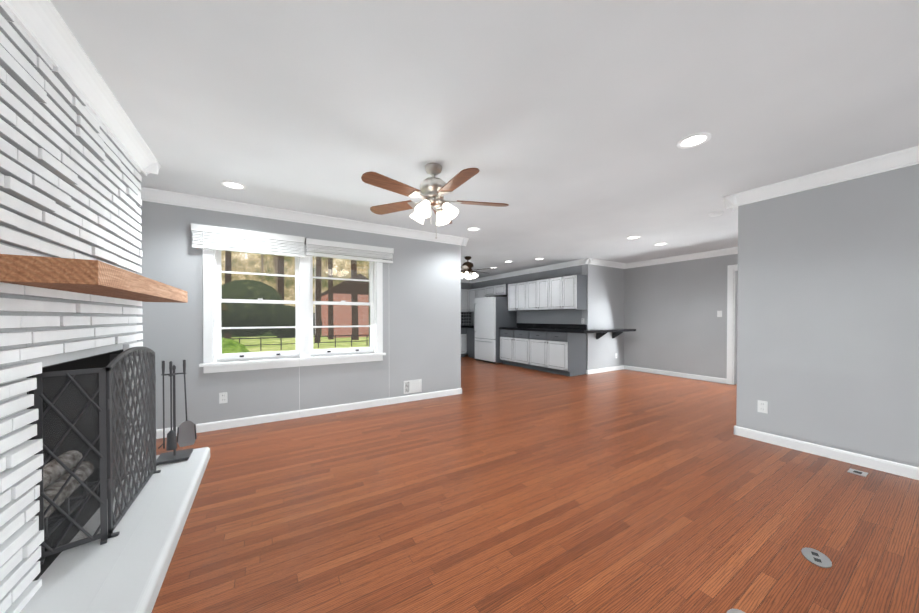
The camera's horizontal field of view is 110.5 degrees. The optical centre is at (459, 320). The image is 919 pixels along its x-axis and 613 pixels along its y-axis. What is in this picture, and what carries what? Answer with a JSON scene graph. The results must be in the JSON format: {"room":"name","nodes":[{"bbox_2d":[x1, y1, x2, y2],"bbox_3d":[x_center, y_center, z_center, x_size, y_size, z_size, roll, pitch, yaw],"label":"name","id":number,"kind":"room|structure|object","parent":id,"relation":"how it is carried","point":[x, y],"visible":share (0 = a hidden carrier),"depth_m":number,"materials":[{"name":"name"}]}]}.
{"room":"living room","nodes":[
{"label":"living room","id":0,"kind":"room"},
{"bbox_2d":[0,0,142,612],"bbox_3d":[-1.642,-0.029,0.700,0.494,2.440,3.906,0,1,-32],"label":"brick wall","id":1,"kind":"structure","parent":0,"point":[70,180],"depth_m":1.40,"materials":[{"name":"grey brick"}]},
{"bbox_2d":[2,0,160,175],"bbox_3d":[-1.427,-1.197,0.874,0.095,0.106,3.995,0,1,-32],"label":"crown molding","id":2,"kind":"structure","parent":1,"relation":"attached to","point":[46,30],"depth_m":1.53,"materials":[{"name":"white wood"}]},
{"bbox_2d":[0,254,187,302],"bbox_3d":[-1.909,-0.189,1.847,0.254,0.093,1.680,0,1,-32],"label":"mantel shelf","id":3,"kind":"object","parent":1,"relation":"attached to","point":[93,277],"visible":1,"depth_m":1.20,"materials":[{"name":"brown wood"}]},
{"bbox_2d":[136,201,460,429],"bbox_3d":[-1.690,-0.062,4.047,3.930,2.440,0.150,0,1,-32],"label":"wall","id":4,"kind":"structure","parent":0,"point":[422,309],"depth_m":3.79,"materials":[{"name":"grey paint"}]},
{"bbox_2d":[219,392,227,403],"bbox_3d":[-2.546,0.829,3.433,0.072,0.116,0.008,0,1,-32],"label":"electrical outlet plate","id":5,"kind":"object","parent":4,"relation":"attached to","point":[223,398],"depth_m":3.43,"materials":[{"name":"white plastic"}]},
{"bbox_2d":[199,244,385,372],"bbox_3d":[-1.894,-0.225,3.881,1.980,1.540,0.215,0,1,-32],"label":"window unit","id":6,"kind":"structure","parent":4,"relation":"in","point":[304,303],"depth_m":3.81,"materials":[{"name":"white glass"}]},
{"bbox_2d":[191,223,393,414],"bbox_3d":[-1.821,0.059,3.813,2.140,2.104,0.068,0,1,-32],"label":"window blinds","id":7,"kind":"object","parent":6,"relation":"attached to","point":[209,237],"visible":0.98,"depth_m":3.62,"materials":[{"name":"white"}]},
{"bbox_2d":[138,187,461,245],"bbox_3d":[-1.625,-1.228,3.931,3.930,0.106,0.095,0,1,-32],"label":"crown molding","id":8,"kind":"structure","parent":4,"relation":"attached to","point":[147,194],"depth_m":3.67,"materials":[{"name":"white wood"}]},
{"bbox_2d":[142,388,461,439],"bbox_3d":[-1.646,1.114,3.988,3.930,0.090,0.016,0,1,-32],"label":"baseboard","id":9,"kind":"structure","parent":4,"relation":"attached to","point":[225,424],"depth_m":3.86,"materials":[{"name":"white wood"}]},
{"bbox_2d":[403,379,421,393],"bbox_3d":[-0.674,0.946,4.590,0.280,0.185,0.010,0,1,-32],"label":"air vent","id":10,"kind":"object","parent":4,"relation":"in","point":[412,386],"visible":1,"depth_m":4.58,"materials":[{"name":"white"}]},
{"bbox_2d":[462,237,468,245],"bbox_3d":[-1.083,-1.257,6.881,0.095,0.106,4.545,0,1,-32],"label":"crown molding","id":11,"kind":"structure","parent":4,"relation":"attached to","point":[464,240],"depth_m":4.95,"materials":[{"name":"white wood"}]},
{"bbox_2d":[369,283,471,354],"bbox_3d":[-0.997,-0.117,9.706,3.500,2.440,0.150,0,1,-32],"label":"wall","id":12,"kind":"structure","parent":0,"point":[466,285],"depth_m":10.32,"materials":[{"name":"grey paint"}]},
{"bbox_2d":[461,290,468,311],"bbox_3d":[0.019,-0.635,10.007,0.485,0.730,0.389,0,1,-32],"label":"upper cabinet","id":13,"kind":"object","parent":12,"relation":"attached to","point":[464,293],"depth_m":9.91,"materials":[{"name":"grey wood"}]},
{"bbox_2d":[461,312,471,324],"bbox_3d":[-0.846,-0.060,9.700,2.910,0.413,0.011,0,1,-32],"label":"tile backsplash","id":14,"kind":"structure","parent":12,"relation":"attached to","point":[466,318],"depth_m":10.36,"materials":[{"name":"grey tile"}]},
{"bbox_2d":[50,0,918,278],"bbox_3d":[2.029,-1.337,4.598,11.250,0.100,12.100,0,1,-32],"label":"ceiling","id":15,"kind":"structure","parent":0,"point":[564,127],"depth_m":1.85,"materials":[{"name":"paint"}]},
{"bbox_2d":[221,181,245,189],"bbox_3d":[-2.102,-1.266,2.963,0.187,0.010,0.205,0,1,-32],"label":"recessed light","id":16,"kind":"object","parent":15,"relation":"in","point":[229,184],"depth_m":2.98,"materials":[{"name":"white plastic"}]},
{"bbox_2d":[361,163,508,238],"bbox_3d":[-0.197,-0.973,2.585,1.232,0.588,1.198,0,1,-32],"label":"ceiling fan","id":17,"kind":"object","parent":15,"relation":"hanging from","point":[433,190],"visible":1,"depth_m":2.54,"materials":[{"name":"brown wood"}]},
{"bbox_2d":[467,227,479,230],"bbox_3d":[0.200,-1.280,4.425,0.191,0.010,0.197,0,1,-32],"label":"recessed light","id":18,"kind":"object","parent":15,"relation":"in","point":[470,228],"depth_m":4.45,"materials":[{"name":"white plastic"}]},
{"bbox_2d":[461,256,492,279],"bbox_3d":[0.177,-1.012,6.546,1.138,0.588,1.133,0,1,-32],"label":"ceiling fan","id":19,"kind":"object","parent":15,"relation":"hanging from","point":[467,266],"visible":0.88,"depth_m":6.44,"materials":[{"name":"brown metal"}]},
{"bbox_2d":[626,236,639,238],"bbox_3d":[2.669,-1.285,4.893,0.199,0.010,0.174,0,1,-32],"label":"recessed light","id":20,"kind":"object","parent":15,"relation":"in","point":[631,237],"depth_m":4.92,"materials":[{"name":"white plastic"}]},
{"bbox_2d":[654,243,666,245],"bbox_3d":[3.356,-1.289,5.341,0.212,0.010,0.182,0,1,-32],"label":"recessed light","id":21,"kind":"object","parent":15,"relation":"in","point":[657,244],"depth_m":5.38,"materials":[{"name":"white plastic"}]},
{"bbox_2d":[677,132,710,148],"bbox_3d":[1.631,-1.259,2.218,0.202,0.010,0.195,0,1,-32],"label":"recessed light","id":22,"kind":"object","parent":15,"relation":"in","point":[693,140],"depth_m":2.23,"materials":[{"name":"white plastic"}]},
{"bbox_2d":[472,265,581,324],"bbox_3d":[1.585,-0.107,8.715,0.150,2.440,4.250,0,1,-32],"label":"wall","id":23,"kind":"structure","parent":0,"point":[559,317],"depth_m":7.78,"materials":[{"name":"grey paint"}]},
{"bbox_2d":[469,288,476,311],"bbox_3d":[0.553,-0.634,9.869,0.381,0.730,0.512,0,1,-32],"label":"upper cabinet","id":24,"kind":"object","parent":23,"relation":"attached to","point":[472,292],"depth_m":9.80,"materials":[{"name":"grey wood"}]},
{"bbox_2d":[477,287,484,297],"bbox_3d":[0.777,-0.631,9.530,0.355,0.730,0.513,0,1,-32],"label":"upper cabinet","id":25,"kind":"object","parent":23,"relation":"attached to","point":[480,291],"depth_m":9.41,"materials":[{"name":"grey wood"}]},
{"bbox_2d":[485,286,492,296],"bbox_3d":[1.034,-0.841,9.065,0.405,0.300,0.503,0,1,-32],"label":"upper cabinet","id":26,"kind":"object","parent":23,"relation":"attached to","point":[488,289],"depth_m":9.02,"materials":[{"name":"grey wood"}]},
{"bbox_2d":[493,284,504,296],"bbox_3d":[1.243,-0.838,8.727,0.405,0.300,0.503,0,1,-32],"label":"upper cabinet","id":27,"kind":"object","parent":23,"relation":"attached to","point":[499,290],"depth_m":8.64,"materials":[{"name":"grey wood"}]},
{"bbox_2d":[505,282,524,309],"bbox_3d":[1.620,-0.617,8.166,0.355,0.730,0.773,0,1,-32],"label":"upper cabinet","id":28,"kind":"object","parent":23,"relation":"attached to","point":[515,292],"depth_m":8.13,"materials":[{"name":"grey wood"}]},
{"bbox_2d":[470,258,593,282],"bbox_3d":[1.546,-1.273,8.535,0.095,0.106,4.495,0,1,-32],"label":"crown molding","id":29,"kind":"structure","parent":23,"relation":"attached to","point":[587,260],"depth_m":7.82,"materials":[{"name":"white wood"}]},
{"bbox_2d":[525,279,544,309],"bbox_3d":[1.985,-0.611,7.576,0.355,0.730,0.825,0,1,-32],"label":"upper cabinet","id":30,"kind":"object","parent":23,"relation":"attached to","point":[534,289],"depth_m":7.55,"materials":[{"name":"grey wood"}]},
{"bbox_2d":[545,274,586,309],"bbox_3d":[2.349,-0.606,6.986,0.355,0.730,0.773,0,1,-32],"label":"upper cabinet","id":31,"kind":"object","parent":23,"relation":"attached to","point":[568,292],"depth_m":6.77,"materials":[{"name":"grey wood"}]},
{"bbox_2d":[142,354,918,612],"bbox_3d":[2.029,1.203,4.623,11.250,0.100,12.100,0,1,-32],"label":"floor","id":32,"kind":"structure","parent":0,"point":[498,488],"depth_m":1.96,"materials":[{"name":"brown wood"}]},
{"bbox_2d":[20,447,209,612],"bbox_3d":[-1.474,1.144,0.842,0.854,0.089,3.950,0,1,-32],"label":"hearth slab","id":33,"kind":"object","parent":32,"relation":"on","point":[73,579],"visible":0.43,"depth_m":1.51,"materials":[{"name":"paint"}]},
{"bbox_2d":[34,450,99,540],"bbox_3d":[-2.229,0.945,1.684,0.280,0.293,0.747,0,1,-32],"label":"logs","id":34,"kind":"object","parent":33,"relation":"on","point":[55,465],"depth_m":1.78,"materials":[{"name":"grey wood"}]},
{"bbox_2d":[33,346,160,564],"bbox_3d":[-2.036,0.624,1.864,0.251,0.930,0.935,0,1,-32],"label":"fireplace screen","id":35,"kind":"object","parent":33,"relation":"on","point":[108,407],"visible":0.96,"depth_m":1.62,"materials":[{"name":"grey metal"}]},
{"bbox_2d":[156,360,196,465],"bbox_3d":[-2.227,0.695,2.515,0.239,0.775,0.204,0,1,-32],"label":"stand","id":36,"kind":"object","parent":33,"relation":"on","point":[186,433],"visible":0.98,"depth_m":2.50,"materials":[{"name":"grey metal"}]},
{"bbox_2d":[461,328,466,356],"bbox_3d":[-0.931,0.656,9.292,2.328,0.899,0.629,0,1,-32],"label":"base cabinet","id":37,"kind":"object","parent":32,"relation":"on","point":[463,341],"visible":0.06,"depth_m":9.59,"materials":[{"name":"grey wood"}]},
{"bbox_2d":[461,325,473,327],"bbox_3d":[-0.514,0.179,9.182,2.927,0.053,1.247,0,1,-32],"label":"countertop","id":38,"kind":"structure","parent":37,"relation":"on","point":[467,326],"depth_m":9.55,"materials":[{"name":"black stone"}]},
{"bbox_2d":[467,328,474,357],"bbox_3d":[0.637,0.654,9.540,0.597,0.899,0.637,0,1,-32],"label":"base cabinet","id":39,"kind":"object","parent":32,"relation":"on","point":[471,342],"visible":0.18,"depth_m":9.47,"materials":[{"name":"grey wood"}]},
{"bbox_2d":[474,297,516,363],"bbox_3d":[0.956,0.236,8.794,0.834,1.749,0.900,0,1,-32],"label":"fridge","id":40,"kind":"object","parent":32,"relation":"on","point":[492,315],"visible":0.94,"depth_m":8.46,"materials":[{"name":"grey metal"}]},
{"bbox_2d":[500,329,527,367],"bbox_3d":[1.600,0.669,7.954,0.626,0.900,1.134,0,1,-32],"label":"base cabinet","id":41,"kind":"object","parent":32,"relation":"on","point":[513,343],"depth_m":7.80,"materials":[{"name":"grey wood"}]},
{"bbox_2d":[528,331,586,375],"bbox_3d":[2.139,0.678,7.081,0.626,0.900,1.134,0,1,-32],"label":"base cabinet","id":42,"kind":"object","parent":32,"relation":"on","point":[563,353],"depth_m":6.71,"materials":[{"name":"grey wood"}]},
{"bbox_2d":[499,323,605,332],"bbox_3d":[1.977,0.148,7.332,0.640,0.153,2.580,0,1,-32],"label":"countertop","id":43,"kind":"structure","parent":42,"relation":"on","point":[579,328],"depth_m":7.17,"materials":[{"name":"black stone"}]},
{"bbox_2d":[727,609,744,612],"bbox_3d":[1.103,1.184,1.241,0.100,0.004,0.149,1,1,43],"label":"electrical outlet cover","id":44,"kind":"object","parent":32,"relation":"on","point":[731,610],"depth_m":1.29,"materials":[{"name":"silver metal"}]},
{"bbox_2d":[801,547,831,567],"bbox_3d":[1.781,1.180,1.590,0.100,0.004,0.149,1,1,43],"label":"electrical outlet cover","id":45,"kind":"object","parent":32,"relation":"on","point":[816,557],"depth_m":1.59,"materials":[{"name":"silver metal"}]},
{"bbox_2d":[847,468,867,476],"bbox_3d":[3.077,1.172,2.461,0.110,0.004,0.090,0,1,-32],"label":"electrical outlet cover","id":46,"kind":"object","parent":32,"relation":"on","point":[853,471],"depth_m":2.46,"materials":[{"name":"silver metal"}]},
{"bbox_2d":[582,264,623,369],"bbox_3d":[3.303,-0.092,7.190,1.470,2.440,0.150,0,1,-32],"label":"wall","id":47,"kind":"structure","parent":0,"point":[605,297],"depth_m":7.04,"materials":[{"name":"grey paint"}]},
{"bbox_2d":[586,365,625,373],"bbox_3d":[3.262,1.084,7.091,1.316,0.090,0.036,0,1,-32],"label":"baseboard","id":48,"kind":"structure","parent":47,"relation":"attached to","point":[614,368],"depth_m":7.05,"materials":[{"name":"white wood"}]},
{"bbox_2d":[594,259,625,267],"bbox_3d":[3.261,-1.258,7.009,1.200,0.106,0.095,0,1,-32],"label":"crown molding","id":49,"kind":"structure","parent":47,"relation":"attached to","point":[596,262],"depth_m":7.03,"materials":[{"name":"white wood"}]},
{"bbox_2d":[596,328,635,338],"bbox_3d":[3.302,0.237,6.881,1.100,0.323,0.420,0,1,-32],"label":"countertop","id":50,"kind":"structure","parent":47,"relation":"attached to","point":[616,332],"depth_m":6.82,"materials":[{"name":"black stone"}]},
{"bbox_2d":[624,254,737,378],"bbox_3d":[5.822,-0.065,4.369,0.150,2.440,7.300,0,1,-32],"label":"wall","id":51,"kind":"structure","parent":0,"point":[672,318],"depth_m":6.39,"materials":[{"name":"grey paint"}]},
{"bbox_2d":[626,366,726,383],"bbox_3d":[4.343,1.088,6.616,0.016,0.090,1.940,0,1,-32],"label":"baseboard","id":52,"kind":"structure","parent":51,"relation":"attached to","point":[692,376],"depth_m":6.44,"materials":[{"name":"white wood"}]},
{"bbox_2d":[622,247,737,268],"bbox_3d":[5.718,-1.231,4.292,0.095,0.106,7.300,0,1,-32],"label":"crown molding","id":53,"kind":"structure","parent":51,"relation":"attached to","point":[728,251],"depth_m":6.29,"materials":[{"name":"white wood"}]},
{"bbox_2d":[717,311,721,316],"bbox_3d":[4.796,-0.130,5.874,0.011,0.116,0.072,0,1,-32],"label":"electrical outlet plate","id":54,"kind":"object","parent":51,"relation":"attached to","point":[719,313],"depth_m":5.87,"materials":[{"name":"white plastic"}]},
{"bbox_2d":[727,264,737,384],"bbox_3d":[5.192,0.073,5.373,0.168,2.145,1.040,0,1,-32],"label":"door frame","id":55,"kind":"structure","parent":51,"relation":"attached to","point":[732,275],"depth_m":5.72,"materials":[{"name":"white wood"}]},
{"bbox_2d":[736,164,918,466],"bbox_3d":[4.024,-0.036,1.477,0.150,2.440,4.270,0,1,-32],"label":"wall","id":56,"kind":"structure","parent":0,"point":[828,319],"depth_m":2.69,"materials":[{"name":"grey paint"}]},
{"bbox_2d":[757,400,767,413],"bbox_3d":[2.939,0.833,3.090,0.008,0.116,0.072,0,1,-32],"label":"electrical outlet plate","id":57,"kind":"object","parent":56,"relation":"attached to","point":[762,406],"depth_m":3.09,"materials":[{"name":"white plastic"}]},
{"bbox_2d":[723,146,918,210],"bbox_3d":[3.895,-1.203,1.442,0.095,0.106,4.365,0,1,-32],"label":"crown molding","id":58,"kind":"structure","parent":56,"relation":"attached to","point":[909,156],"depth_m":2.69,"materials":[{"name":"white wood"}]},
{"bbox_2d":[734,425,918,479],"bbox_3d":[3.949,1.139,1.451,0.016,0.090,4.286,0,1,-32],"label":"baseboard","id":59,"kind":"structure","parent":56,"relation":"attached to","point":[899,469],"depth_m":2.70,"materials":[{"name":"white wood"}]},
{"label":"outside","id":60,"kind":"structure","parent":0,"visible":0},
{"bbox_2d":[221,251,368,337],"bbox_3d":[-15.889,-9.903,25.476,80.000,22.300,0.200,0,1,-32],"label":"tree","id":61,"kind":"object","parent":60,"point":[291,290],"depth_m":26.30,"materials":[{"name":"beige plant"}]},
{"bbox_2d":[221,251,368,353],"bbox_3d":[-9.148,-5.772,14.606,60.000,14.353,25.250,0,1,-32],"label":"garden","id":62,"kind":"object","parent":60,"point":[261,291],"depth_m":19.95,"materials":[{"name":"green plant"}]}
]}

